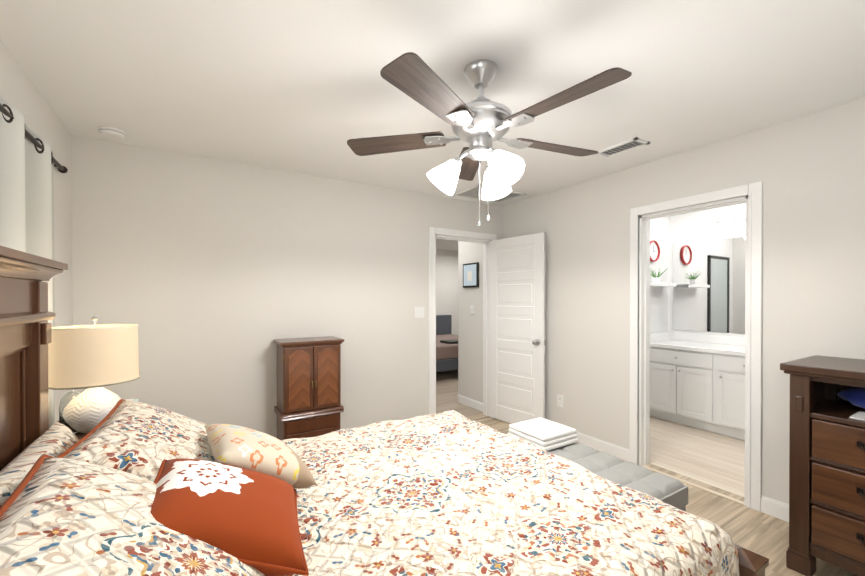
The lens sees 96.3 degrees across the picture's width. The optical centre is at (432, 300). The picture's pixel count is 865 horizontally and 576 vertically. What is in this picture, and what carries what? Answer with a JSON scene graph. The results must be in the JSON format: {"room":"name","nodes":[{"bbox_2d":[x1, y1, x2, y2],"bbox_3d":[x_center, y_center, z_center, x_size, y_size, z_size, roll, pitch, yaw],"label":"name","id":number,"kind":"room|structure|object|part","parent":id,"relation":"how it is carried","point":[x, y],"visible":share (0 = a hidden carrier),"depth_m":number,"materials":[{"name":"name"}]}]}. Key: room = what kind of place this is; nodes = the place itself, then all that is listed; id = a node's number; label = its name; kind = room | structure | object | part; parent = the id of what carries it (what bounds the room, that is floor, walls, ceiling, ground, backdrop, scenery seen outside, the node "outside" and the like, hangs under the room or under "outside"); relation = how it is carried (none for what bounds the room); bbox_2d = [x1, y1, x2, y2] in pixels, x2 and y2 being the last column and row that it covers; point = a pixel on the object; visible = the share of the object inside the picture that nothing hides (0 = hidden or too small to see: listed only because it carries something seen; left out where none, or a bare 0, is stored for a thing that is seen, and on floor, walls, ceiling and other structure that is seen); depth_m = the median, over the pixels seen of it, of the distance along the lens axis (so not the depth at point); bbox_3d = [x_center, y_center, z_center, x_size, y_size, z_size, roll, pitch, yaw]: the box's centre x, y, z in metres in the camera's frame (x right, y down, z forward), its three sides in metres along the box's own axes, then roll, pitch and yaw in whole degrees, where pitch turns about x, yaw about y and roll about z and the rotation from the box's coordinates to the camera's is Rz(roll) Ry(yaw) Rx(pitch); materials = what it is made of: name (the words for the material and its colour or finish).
{"room":"bedroom","nodes":[
{"label":"bedroom","id":0,"kind":"room"},
{"bbox_2d":[0,39,72,421],"bbox_3d":[-1.340,0.131,0.759,0.120,2.440,4.180,0,0,-32],"label":"wall","id":1,"kind":"structure","parent":0,"point":[19,90],"depth_m":2.27,"materials":[{"name":"paint"}]},
{"bbox_2d":[0,97,67,427],"bbox_3d":[-1.427,0.152,1.058,0.044,1.955,2.984,0,0,-32],"label":"curtain","id":2,"kind":"object","parent":1,"relation":"attached to","point":[27,159],"visible":0.4,"depth_m":1.84,"materials":[{"name":"fabric"}]},
{"bbox_3d":[-1.427,-0.775,1.054,0.044,0.075,2.984,0,0,-32],"label":"rod","id":3,"kind":"part","parent":2,"relation":"part of","materials":[{"name":"brown metal"}]},
{"bbox_2d":[72,135,501,437],"bbox_3d":[-0.821,0.117,3.608,4.000,2.440,0.120,0,0,-32],"label":"wall","id":4,"kind":"structure","parent":0,"point":[212,278],"depth_m":3.12,"materials":[{"name":"paint"}]},
{"bbox_2d":[415,306,423,317],"bbox_3d":[-0.129,0.116,3.955,0.115,0.115,0.018,0,0,-32],"label":"light switch","id":5,"kind":"object","parent":4,"relation":"attached to","point":[419,312],"visible":1,"depth_m":3.96,"materials":[{"name":"white plastic"}]},
{"bbox_2d":[429,227,496,416],"bbox_3d":[0.321,0.284,4.301,0.910,2.100,0.145,0,0,-32],"label":"door frame","id":6,"kind":"structure","parent":4,"relation":"attached to","point":[486,327],"depth_m":4.22,"materials":[{"name":"white wood"}]},
{"bbox_3d":[0.353,0.284,4.250,0.910,2.100,0.024,0,0,-32],"label":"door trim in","id":7,"kind":"part","parent":6,"relation":"part of","materials":[{"name":"white wood"}]},
{"bbox_2d":[490,232,544,423],"bbox_3d":[0.891,0.322,4.148,0.175,2.010,0.727,0,0,-39],"label":"bedroom door","id":8,"kind":"structure","parent":6,"relation":"attached to","point":[517,328],"depth_m":4.11,"materials":[{"name":"white wood"}]},
{"bbox_3d":[1.087,0.416,3.905,0.175,0.064,0.104,0,0,-39],"label":"knob","id":9,"kind":"part","parent":8,"relation":"part of","materials":[{"name":"silver metal"}]},
{"bbox_2d":[0,0,864,250],"bbox_3d":[1.131,-1.149,4.962,8.750,0.080,8.740,0,0,-32],"label":"ceiling","id":10,"kind":"structure","parent":0,"point":[301,86],"depth_m":1.85,"materials":[{"name":"paint"}]},
{"bbox_2d":[98,126,126,139],"bbox_3d":[-2.068,-1.079,2.502,0.144,0.036,0.144,0,0,-32],"label":"smoke detector","id":11,"kind":"object","parent":10,"relation":"attached to","point":[111,133],"visible":1,"depth_m":2.47,"materials":[{"name":"white plastic"}]},
{"bbox_2d":[453,184,525,202],"bbox_3d":[0.589,-1.098,4.004,0.620,0.012,0.420,0,0,-32],"label":"ceiling vent","id":12,"kind":"object","parent":10,"relation":"in","point":[472,192],"visible":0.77,"depth_m":4.00,"materials":[{"name":"white plastic"}]},
{"bbox_2d":[347,52,631,226],"bbox_3d":[0.262,-0.719,1.819,1.289,0.750,1.282,0,0,-32],"label":"fan","id":13,"kind":"object","parent":10,"relation":"hanging from","point":[480,124],"visible":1,"depth_m":1.73,"materials":[{"name":"brown wood"}]},
{"label":"blade","id":14,"kind":"part","parent":13,"relation":"part of","materials":[{"name":"brown wood"}]},
{"label":"blade","id":15,"kind":"part","parent":13,"relation":"part of","materials":[{"name":"brown wood"}]},
{"bbox_3d":[0.202,-0.787,2.251,0.148,0.006,0.497,11,0,-4],"label":"blade","id":16,"kind":"part","parent":13,"relation":"part of","materials":[{"name":"brown wood"}]},
{"bbox_3d":[0.253,-0.585,1.802,0.470,0.165,0.437,0,0,-32],"label":"lamp shade","id":17,"kind":"part","parent":13,"relation":"part of","materials":[{"name":"white glass"}]},
{"bbox_3d":[0.240,-0.509,1.810,0.061,0.330,0.025,0,0,-32],"label":"pull chain","id":18,"kind":"part","parent":13,"relation":"part of","materials":[{"name":"silver metal"}]},
{"bbox_3d":[0.621,-0.786,1.987,0.497,0.006,0.148,0,11,-22],"label":"blade","id":19,"kind":"part","parent":13,"relation":"part of","materials":[{"name":"brown wood"}]},
{"bbox_3d":[0.498,-0.783,1.507,0.148,0.006,0.497,-14,9,-39],"label":"blade","id":20,"kind":"part","parent":13,"relation":"part of","materials":[{"name":"brown wood"}]},
{"bbox_2d":[596,137,649,157],"bbox_3d":[1.352,-1.092,2.771,0.160,0.016,0.320,0,0,-32],"label":"ceiling vent","id":21,"kind":"object","parent":10,"relation":"in","point":[625,146],"visible":0.96,"depth_m":2.75,"materials":[{"name":"white plastic"}]},
{"bbox_2d":[436,249,457,334],"bbox_3d":[0.980,0.091,9.119,4.400,2.440,0.120,0,0,-32],"label":"wall","id":22,"kind":"structure","parent":0,"point":[446,282],"depth_m":8.65,"materials":[{"name":"paint"}]},
{"bbox_2d":[458,241,482,402],"bbox_3d":[0.535,0.111,4.859,0.138,2.440,0.580,0,0,-32],"label":"wall","id":23,"kind":"structure","parent":0,"point":[470,342],"depth_m":4.86,"materials":[{"name":"paint"}]},
{"bbox_2d":[458,394,482,411],"bbox_3d":[0.486,1.279,4.834,0.014,0.105,0.580,0,0,-32],"label":"baseboard","id":24,"kind":"structure","parent":23,"relation":"attached to","point":[471,403],"depth_m":4.84,"materials":[{"name":"white wood"}]},
{"bbox_2d":[463,262,478,287],"bbox_3d":[0.475,-0.319,4.831,0.028,0.300,0.300,0,0,-32],"label":"picture","id":25,"kind":"object","parent":23,"relation":"attached to","point":[470,274],"visible":0.98,"depth_m":4.80,"materials":[{"name":"black"}]},
{"bbox_2d":[470,305,473,313],"bbox_3d":[0.490,0.112,4.819,0.018,0.115,0.075,0,0,-32],"label":"switch","id":26,"kind":"object","parent":23,"relation":"attached to","point":[471,306],"depth_m":4.81,"materials":[{"name":"white plastic"}]},
{"bbox_2d":[436,370,858,575],"bbox_3d":[1.111,1.361,4.892,8.630,0.060,8.620,0,0,-32],"label":"floor","id":27,"kind":"structure","parent":0,"point":[761,533],"depth_m":3.02,"materials":[{"name":"beige wood"}]},
{"bbox_2d":[57,421,86,439],"bbox_3d":[-1.688,0.996,1.982,0.459,0.700,0.520,0,0,-32],"label":"nightstand","id":28,"kind":"object","parent":27,"relation":"on","point":[80,435],"depth_m":1.89,"materials":[{"name":"brown wood"}]},
{"bbox_2d":[59,391,79,425],"bbox_3d":[-1.890,0.559,2.032,0.102,0.171,0.102,0,0,-32],"label":"glass cloche","id":29,"kind":"object","parent":28,"relation":"on","point":[67,398],"visible":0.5,"depth_m":1.99,"materials":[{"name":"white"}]},
{"bbox_2d":[48,316,139,433],"bbox_3d":[-1.698,0.361,1.938,0.371,0.568,0.361,0,0,-32],"label":"lamp","id":30,"kind":"object","parent":28,"relation":"on","point":[94,358],"visible":0.92,"depth_m":1.84,"materials":[{"name":"beige fabric"}]},
{"bbox_3d":[-1.693,0.265,1.940,0.361,0.278,0.361,0,0,-32],"label":"lamp shade","id":31,"kind":"part","parent":30,"relation":"part of","materials":[{"name":"beige fabric"}]},
{"bbox_3d":[-1.693,0.248,1.940,0.114,0.343,0.040,0,0,-32],"label":"stem","id":32,"kind":"part","parent":30,"relation":"part of","materials":[{"name":"silver metal"}]},
{"bbox_2d":[273,336,343,439],"bbox_3d":[-1.022,0.829,3.205,0.500,1.022,0.327,0,0,-32],"label":"armoire","id":33,"kind":"object","parent":27,"relation":"on","point":[308,387],"visible":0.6,"depth_m":3.08,"materials":[{"name":"brown wood"}]},
{"bbox_3d":[-0.951,0.615,3.089,0.442,0.500,0.015,0,0,-32],"label":"door","id":34,"kind":"part","parent":33,"relation":"part of","materials":[{"name":"brown wood"}]},
{"bbox_3d":[-0.945,0.609,3.080,0.386,0.456,0.007,0,0,-32],"label":"panel","id":35,"kind":"part","parent":33,"relation":"part of","materials":[{"name":"brown wood"}]},
{"bbox_2d":[0,245,768,575],"bbox_3d":[-0.305,0.593,1.472,2.274,1.510,1.802,0,0,-32],"label":"bed","id":36,"kind":"object","parent":27,"relation":"on","point":[130,489],"visible":1,"depth_m":1.25,"materials":[{"name":"multicoloured fabric"}]},
{"bbox_3d":[-1.207,0.596,0.914,0.153,1.510,1.800,0,0,-32],"label":"headboard","id":37,"kind":"part","parent":36,"relation":"part of","materials":[{"name":"brown wood"}]},
{"bbox_2d":[0,421,78,506],"bbox_3d":[-1.303,0.634,1.302,0.170,0.300,0.720,-23,12,-30],"label":"pillow","id":38,"kind":"object","parent":36,"relation":"on","point":[58,438],"depth_m":1.33,"materials":[{"name":"fabric"}]},
{"bbox_2d":[151,458,305,575],"bbox_3d":[-0.558,0.575,1.057,0.410,0.150,0.410,26,-7,-22],"label":"pillow","id":39,"kind":"object","parent":36,"relation":"on","point":[242,512],"depth_m":0.96,"materials":[{"name":"orange fabric"}]},
{"bbox_2d":[204,424,317,488],"bbox_3d":[-0.661,0.573,1.452,0.340,0.130,0.500,32,-21,-29],"label":"pillow","id":40,"kind":"object","parent":36,"relation":"on","point":[224,444],"depth_m":1.31,"materials":[{"name":"beige fabric"}]},
{"bbox_2d":[281,410,738,575],"bbox_3d":[-0.124,0.999,1.586,1.839,0.619,1.783,0,0,-32],"label":"quilt","id":41,"kind":"object","parent":36,"relation":"on","point":[446,493],"depth_m":1.36,"materials":[{"name":"fabric"}]},
{"bbox_3d":[-0.269,1.095,1.496,2.191,0.505,1.802,0,0,-32],"label":"frame","id":42,"kind":"part","parent":36,"relation":"part of","materials":[{"name":"brown wood"}]},
{"bbox_2d":[436,315,457,371],"bbox_3d":[0.185,0.819,7.461,1.600,1.000,1.830,0,0,-32],"label":"bed","id":43,"kind":"object","parent":27,"relation":"on","point":[446,349],"visible":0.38,"depth_m":6.56,"materials":[{"name":"black"}]},
{"bbox_2d":[436,334,457,359],"bbox_3d":[0.203,0.859,7.432,1.560,0.240,1.720,0,0,-32],"label":"blanket","id":44,"kind":"object","parent":43,"relation":"on","point":[446,344],"depth_m":6.53,"materials":[{"name":"fabric"}]},
{"bbox_2d":[440,339,457,343],"bbox_3d":[0.359,0.721,6.846,0.350,0.039,0.300,0,0,-32],"label":"tray","id":45,"kind":"object","parent":43,"relation":"on","point":[454,341],"depth_m":6.73,"materials":[{"name":"black"}]},
{"bbox_2d":[547,443,687,511],"bbox_3d":[0.836,1.108,2.180,0.370,0.473,0.940,0,0,-32],"label":"bench","id":46,"kind":"object","parent":27,"relation":"on","point":[671,491],"visible":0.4,"depth_m":1.96,"materials":[{"name":"grey fabric"}]},
{"bbox_2d":[507,417,577,450],"bbox_3d":[0.686,0.826,2.421,0.310,0.081,0.310,0,0,-32],"label":"blanket","id":47,"kind":"object","parent":46,"relation":"on","point":[544,434],"visible":0.94,"depth_m":2.35,"materials":[{"name":"white fabric"}]},
{"bbox_2d":[642,465,743,504],"bbox_3d":[1.880,1.338,2.845,0.035,0.006,0.690,0,0,-32],"label":"threshold","id":48,"kind":"object","parent":27,"relation":"on","point":[706,489],"visible":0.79,"depth_m":2.78,"materials":[{"name":"beige wood"}]},
{"bbox_2d":[650,344,744,439],"bbox_3d":[3.283,0.931,3.593,0.594,0.815,2.384,0,0,-32],"label":"bathroom vanity","id":49,"kind":"object","parent":27,"relation":"on","point":[697,380],"depth_m":3.97,"materials":[{"name":"painted wood"},{"name":"stone countertop"}]},
{"bbox_2d":[650,340,744,355],"bbox_3d":[3.290,0.503,3.595,0.577,0.041,2.384,0,0,-32],"label":"countertop","id":50,"kind":"structure","parent":49,"relation":"on","point":[738,349],"depth_m":4.13,"materials":[{"name":"white stone"}]},
{"bbox_2d":[780,355,864,575],"bbox_3d":[2.266,0.832,1.652,0.548,1.030,1.060,0,0,-32],"label":"dresser","id":51,"kind":"object","parent":27,"relation":"on","point":[827,466],"visible":1,"depth_m":1.86,"materials":[{"name":"brown wood"}]},
{"bbox_3d":[2.265,0.878,1.652,0.474,0.604,0.838,0,0,-32],"label":"drawer","id":52,"kind":"part","parent":51,"relation":"part of","materials":[{"name":"brown wood"}]},
{"bbox_3d":[2.051,0.870,1.519,0.032,0.474,0.532,0,0,-32],"label":"handle","id":53,"kind":"part","parent":51,"relation":"part of","materials":[{"name":"brown metal"}]},
{"bbox_2d":[650,216,668,332],"bbox_3d":[2.121,0.114,4.346,1.780,2.440,0.120,0,0,-32],"label":"wall","id":54,"kind":"structure","parent":0,"point":[659,296],"depth_m":4.66,"materials":[{"name":"paint"}]},
{"bbox_2d":[650,240,659,261],"bbox_3d":[2.588,-0.582,4.538,0.250,0.250,0.036,0,0,-32],"label":"clock","id":55,"kind":"object","parent":54,"relation":"attached to","point":[654,251],"visible":0.77,"depth_m":4.55,"materials":[{"name":"red"}]},
{"bbox_2d":[650,332,669,339],"bbox_3d":[2.660,0.427,4.595,0.557,0.100,0.020,0,0,-32],"label":"backsplash","id":56,"kind":"structure","parent":54,"relation":"attached to","point":[659,335],"depth_m":4.62,"materials":[{"name":"white stone"}]},
{"bbox_2d":[650,268,675,286],"bbox_3d":[2.586,-0.275,4.477,0.550,0.217,0.222,0,0,-32],"label":"shelf","id":57,"kind":"object","parent":54,"relation":"attached to","point":[656,281],"visible":0.85,"depth_m":4.44,"materials":[{"name":"white wood"}]},
{"bbox_2d":[650,268,665,282],"bbox_3d":[2.570,-0.293,4.467,0.208,0.181,0.222,0,0,-32],"label":"plant","id":58,"kind":"object","parent":57,"relation":"on","point":[656,279],"depth_m":4.44,"materials":[{"name":"green plant"}]},
{"bbox_2d":[502,98,864,503],"bbox_3d":[1.960,0.121,2.800,0.120,2.440,4.180,0,0,-32],"label":"wall","id":59,"kind":"structure","parent":0,"point":[808,170],"depth_m":2.47,"materials":[{"name":"paint"}]},
{"bbox_2d":[557,394,563,407],"bbox_3d":[1.259,0.987,3.817,0.008,0.115,0.075,0,0,-32],"label":"electrical outlet","id":60,"kind":"object","parent":59,"relation":"attached to","point":[560,400],"visible":1,"depth_m":3.81,"materials":[{"name":"white plastic"}]},
{"bbox_2d":[576,431,628,461],"bbox_3d":[1.220,1.284,3.876,0.014,0.105,1.580,0,0,-32],"label":"baseboard","id":61,"kind":"structure","parent":59,"relation":"attached to","point":[621,453],"depth_m":3.40,"materials":[{"name":"white wood"}]},
{"bbox_2d":[629,181,762,511],"bbox_3d":[1.911,0.291,2.859,0.145,2.100,0.870,0,0,-32],"label":"door frame","id":62,"kind":"structure","parent":59,"relation":"attached to","point":[753,192],"depth_m":2.70,"materials":[{"name":"white wood"}]},
{"bbox_2d":[761,495,788,521],"bbox_3d":[2.516,1.294,1.780,0.014,0.105,1.610,0,0,-32],"label":"baseboard","id":63,"kind":"structure","parent":59,"relation":"attached to","point":[775,508],"depth_m":2.40,"materials":[{"name":"white wood"}]},
{"bbox_2d":[669,203,745,336],"bbox_3d":[3.497,0.116,3.927,0.120,2.440,3.640,0,0,-32],"label":"wall","id":64,"kind":"structure","parent":0,"point":[697,226],"depth_m":4.49,"materials":[{"name":"paint"}]},
{"bbox_2d":[670,332,744,343],"bbox_3d":[3.527,0.431,3.741,0.020,0.100,2.384,0,0,-32],"label":"backsplash","id":65,"kind":"structure","parent":64,"relation":"attached to","point":[702,338],"depth_m":4.38,"materials":[{"name":"white stone"}]},
{"bbox_2d":[673,236,745,333],"bbox_3d":[3.377,-0.167,3.998,0.007,1.035,1.690,0,0,-32],"label":"bathroom mirror","id":66,"kind":"object","parent":64,"relation":"attached to","point":[709,288],"visible":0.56,"depth_m":4.37,"materials":[{"name":"clear glass"}]},
{"bbox_2d":[713,215,745,233],"bbox_3d":[3.239,-0.820,4.066,0.165,0.170,0.516,0,0,-32],"label":"sconce","id":67,"kind":"object","parent":64,"relation":"attached to","point":[730,221],"depth_m":4.16,"materials":[{"name":"white glass"}]},
{"bbox_3d":[3.138,-0.791,4.218,0.133,0.111,0.133,0,0,-41],"label":"glass bathroom sconce","id":68,"kind":"part","parent":67,"relation":"part of","materials":[{"name":"white glass"}]},
{"bbox_3d":[3.238,-0.790,4.056,0.133,0.111,0.133,0,0,-41],"label":"glass bathroom sconce","id":69,"kind":"part","parent":67,"relation":"part of","materials":[{"name":"white glass"}]}
]}

